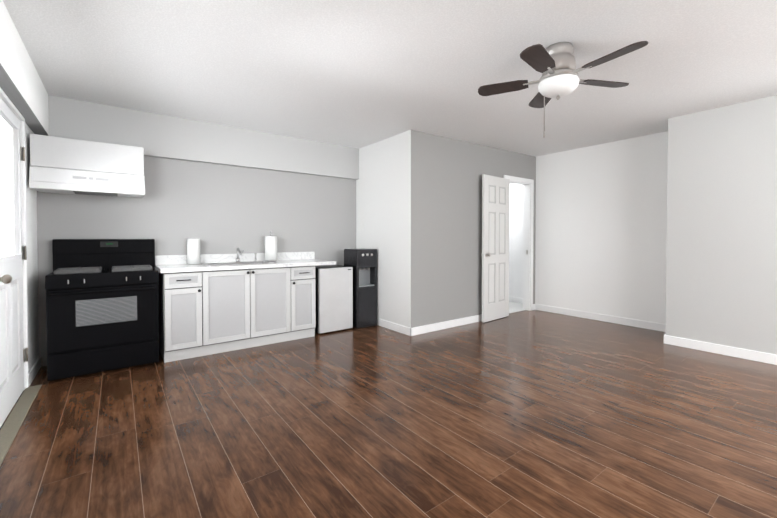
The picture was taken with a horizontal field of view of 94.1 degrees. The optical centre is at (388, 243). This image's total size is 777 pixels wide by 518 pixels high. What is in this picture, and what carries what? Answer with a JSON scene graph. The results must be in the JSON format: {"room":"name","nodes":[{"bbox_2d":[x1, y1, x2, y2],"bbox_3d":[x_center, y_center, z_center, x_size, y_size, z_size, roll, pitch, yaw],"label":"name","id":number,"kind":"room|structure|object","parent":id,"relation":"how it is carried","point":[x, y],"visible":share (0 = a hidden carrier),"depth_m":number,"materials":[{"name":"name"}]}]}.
{"room":"kitchen","nodes":[
{"label":"kitchen","id":0,"kind":"room"},
{"bbox_2d":[0,95,38,389],"bbox_3d":[-1.057,-0.062,0.351,0.120,2.440,7.390,-1,1,-37],"label":"wall","id":1,"kind":"structure","parent":0,"point":[32,276],"depth_m":3.00,"materials":[{"name":"paint"}]},
{"bbox_2d":[0,98,27,426],"bbox_3d":[-2.485,0.100,2.391,0.128,2.032,0.943,-1,1,-37],"label":"entry door","id":2,"kind":"structure","parent":1,"relation":"in","point":[13,352],"depth_m":2.50,"materials":[{"name":"white wood"}]},
{"bbox_2d":[0,88,28,388],"bbox_3d":[-2.482,0.070,2.369,0.016,2.115,1.045,-1,1,-37],"label":"door frame","id":3,"kind":"structure","parent":1,"relation":"attached to","point":[3,95],"depth_m":2.76,"materials":[{"name":"white wood"}]},
{"bbox_2d":[0,0,48,135],"bbox_3d":[-0.949,-1.100,0.370,0.093,0.365,7.075,-1,1,-37],"label":"beam","id":4,"kind":"structure","parent":1,"relation":"attached to","point":[22,87],"depth_m":2.35,"materials":[{"name":"paint"}]},
{"bbox_2d":[29,356,40,385],"bbox_3d":[-2.973,1.070,3.037,0.014,0.095,0.580,-1,1,-37],"label":"baseboard","id":5,"kind":"structure","parent":1,"relation":"attached to","point":[34,370],"depth_m":3.01,"materials":[{"name":"white wood"}]},
{"bbox_2d":[37,156,355,366],"bbox_3d":[-1.798,-0.122,4.338,3.475,2.440,0.120,-1,1,-37],"label":"wall","id":6,"kind":"structure","parent":0,"point":[219,209],"depth_m":4.09,"materials":[{"name":"grey paint"}]},
{"bbox_2d":[29,134,144,197],"bbox_3d":[-2.683,-0.663,3.280,0.760,0.435,0.492,-1,1,-37],"label":"range hood","id":7,"kind":"object","parent":6,"relation":"attached to","point":[68,165],"visible":1,"depth_m":3.09,"materials":[{"name":"metal"}]},
{"bbox_2d":[48,95,358,179],"bbox_3d":[-1.787,-1.123,4.209,3.355,0.435,0.075,-1,1,-37],"label":"soffit","id":8,"kind":"structure","parent":6,"relation":"attached to","point":[163,136],"depth_m":3.93,"materials":[{"name":"paint"}]},
{"bbox_2d":[155,252,314,263],"bbox_3d":[-1.714,0.167,4.311,1.798,0.098,0.022,-1,1,-37],"label":"backsplash","id":9,"kind":"structure","parent":6,"relation":"attached to","point":[282,255],"depth_m":4.19,"materials":[{"name":"white stone"}]},
{"bbox_2d":[356,130,410,327],"bbox_3d":[-0.055,-0.156,4.807,0.122,2.495,1.219,-1,1,-37],"label":"wall","id":10,"kind":"structure","parent":0,"point":[380,197],"depth_m":4.63,"materials":[{"name":"paint"}]},
{"bbox_2d":[379,318,408,335],"bbox_3d":[0.064,1.048,4.557,0.014,0.095,0.630,-1,1,-37],"label":"baseboard","id":11,"kind":"structure","parent":10,"relation":"attached to","point":[383,323],"depth_m":4.53,"materials":[{"name":"white wood"}]},
{"bbox_2d":[0,310,776,517],"bbox_3d":[1.464,1.153,2.321,7.055,0.072,7.850,-1,1,-37],"label":"floor","id":12,"kind":"structure","parent":0,"point":[532,414],"depth_m":2.18,"materials":[{"name":"laminate"}]},
{"bbox_2d":[45,239,158,380],"bbox_3d":[-2.561,0.529,3.294,0.770,1.140,0.621,-1,1,-37],"label":"stove","id":13,"kind":"object","parent":12,"relation":"on","point":[102,305],"visible":1,"depth_m":3.13,"materials":[{"name":"black metal"}]},
{"bbox_2d":[158,272,210,362],"bbox_3d":[-2.094,0.687,3.685,0.373,0.842,0.581,-1,1,-37],"label":"base cabinet","id":14,"kind":"object","parent":12,"relation":"on","point":[209,304],"depth_m":3.47,"materials":[{"name":"paint"}]},
{"bbox_2d":[211,268,298,353],"bbox_3d":[-1.629,0.682,4.033,1.005,0.842,0.581,-1,1,-37],"label":"base cabinet","id":15,"kind":"object","parent":12,"relation":"on","point":[251,307],"depth_m":3.83,"materials":[{"name":"paint"}]},
{"bbox_2d":[155,260,334,271],"bbox_3d":[-1.536,0.240,4.074,1.798,0.040,0.616,-1,1,-37],"label":"countertop","id":16,"kind":"structure","parent":15,"relation":"on","point":[280,263],"depth_m":3.75,"materials":[{"name":"white stone"}]},
{"bbox_2d":[187,239,199,263],"bbox_3d":[-2.090,0.085,3.884,0.126,0.273,0.126,-1,1,-37],"label":"paper towel roll","id":17,"kind":"object","parent":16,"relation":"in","point":[193,251],"visible":1,"depth_m":3.83,"materials":[{"name":"white paper"}]},
{"bbox_2d":[200,256,274,263],"bbox_3d":[-1.642,0.289,3.982,0.670,0.236,0.434,-1,1,-37],"label":"sink","id":18,"kind":"object","parent":16,"relation":"in","point":[222,259],"depth_m":4.19,"materials":[{"name":"white metal"}]},
{"bbox_2d":[265,231,277,260],"bbox_3d":[-1.427,0.029,4.399,0.152,0.369,0.152,-1,1,-37],"label":"paper towel holder","id":19,"kind":"object","parent":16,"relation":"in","point":[270,247],"visible":1,"depth_m":4.34,"materials":[{"name":"white paper"}]},
{"bbox_2d":[299,264,318,338],"bbox_3d":[-1.170,0.676,4.377,0.358,0.842,0.581,-1,1,-37],"label":"base cabinet","id":20,"kind":"object","parent":12,"relation":"on","point":[307,298],"depth_m":4.20,"materials":[{"name":"paint"}]},
{"bbox_2d":[315,265,352,332],"bbox_3d":[-0.786,0.693,4.661,0.467,0.800,0.496,-1,1,-37],"label":"mini fridge","id":21,"kind":"object","parent":12,"relation":"on","point":[334,295],"visible":0.79,"depth_m":4.45,"materials":[{"name":"white metal"}]},
{"bbox_2d":[344,248,376,328],"bbox_3d":[-0.377,0.582,4.845,0.316,1.018,0.349,-1,1,-37],"label":"water dispenser","id":22,"kind":"object","parent":12,"relation":"on","point":[362,262],"visible":0.94,"depth_m":4.71,"materials":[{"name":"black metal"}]},
{"bbox_2d":[3,0,776,156],"bbox_3d":[1.464,-1.365,2.283,7.055,0.108,7.850,-1,1,-37],"label":"ceiling","id":23,"kind":"structure","parent":0,"point":[358,74],"depth_m":2.63,"materials":[{"name":"white paint"}]},
{"bbox_2d":[478,41,647,137],"bbox_3d":[1.148,-1.020,2.412,1.018,0.585,1.009,-1,1,-37],"label":"ceiling fan","id":24,"kind":"object","parent":23,"relation":"hanging from","point":[554,64],"visible":1,"depth_m":2.36,"materials":[{"name":"silver metal"}]},
{"bbox_2d":[411,130,535,327],"bbox_3d":[1.461,-0.163,5.254,3.080,2.495,0.120,-1,1,-37],"label":"wall","id":25,"kind":"structure","parent":0,"point":[446,226],"depth_m":4.68,"materials":[{"name":"paint"}]},
{"bbox_2d":[409,314,481,335],"bbox_3d":[0.979,1.043,4.828,1.804,0.095,0.014,-1,1,-37],"label":"baseboard","id":26,"kind":"structure","parent":25,"relation":"attached to","point":[413,331],"depth_m":4.62,"materials":[{"name":"white wood"}]},
{"bbox_2d":[481,174,509,322],"bbox_3d":[1.548,0.068,5.139,0.655,2.020,0.144,-1,1,-37],"label":"interior door","id":27,"kind":"structure","parent":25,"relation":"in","point":[495,248],"depth_m":5.11,"materials":[{"name":"white wood"}]},
{"bbox_2d":[504,175,533,310],"bbox_3d":[1.976,0.031,5.634,0.772,2.095,0.136,-1,1,-37],"label":"door frame","id":28,"kind":"structure","parent":25,"relation":"attached to","point":[528,192],"depth_m":5.80,"materials":[{"name":"white wood"}]},
{"bbox_2d":[509,183,522,297],"bbox_3d":[2.228,-0.185,6.698,0.120,2.495,1.270,-1,1,-37],"label":"wall","id":29,"kind":"structure","parent":0,"point":[515,240],"depth_m":6.51,"materials":[{"name":"white paint"}]},
{"bbox_2d":[509,296,522,303],"bbox_3d":[2.175,1.016,6.676,0.014,0.095,1.270,-1,1,-37],"label":"baseboard","id":30,"kind":"structure","parent":29,"relation":"attached to","point":[512,299],"depth_m":6.50,"materials":[{"name":"white wood"}]},
{"bbox_2d":[509,301,523,313],"bbox_3d":[1.062,1.099,5.805,2.840,0.054,1.330,-1,1,-37],"label":"floor","id":31,"kind":"structure","parent":0,"point":[514,307],"depth_m":6.04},
{"bbox_2d":[535,131,667,323],"bbox_3d":[3.009,-0.161,5.139,0.120,2.495,1.920,-1,1,-37],"label":"wall","id":32,"kind":"structure","parent":0,"point":[601,232],"depth_m":5.03,"materials":[{"name":"paint"}]},
{"bbox_2d":[533,304,665,331],"bbox_3d":[2.947,1.039,5.111,0.035,0.095,1.920,-1,1,-37],"label":"baseboard","id":33,"kind":"structure","parent":32,"relation":"attached to","point":[600,317],"depth_m":5.04,"materials":[{"name":"white wood"}]},
{"bbox_2d":[666,95,776,354],"bbox_3d":[4.306,-0.120,2.407,0.120,2.495,4.010,-1,1,-37],"label":"wall","id":34,"kind":"structure","parent":0,"point":[721,269],"depth_m":3.60,"materials":[{"name":"paint"}]},
{"bbox_2d":[664,334,776,364],"bbox_3d":[4.241,1.080,2.404,0.017,0.095,3.994,-1,1,-37],"label":"baseboard","id":35,"kind":"structure","parent":34,"relation":"attached to","point":[763,357],"depth_m":3.60,"materials":[{"name":"white wood"}]}
]}

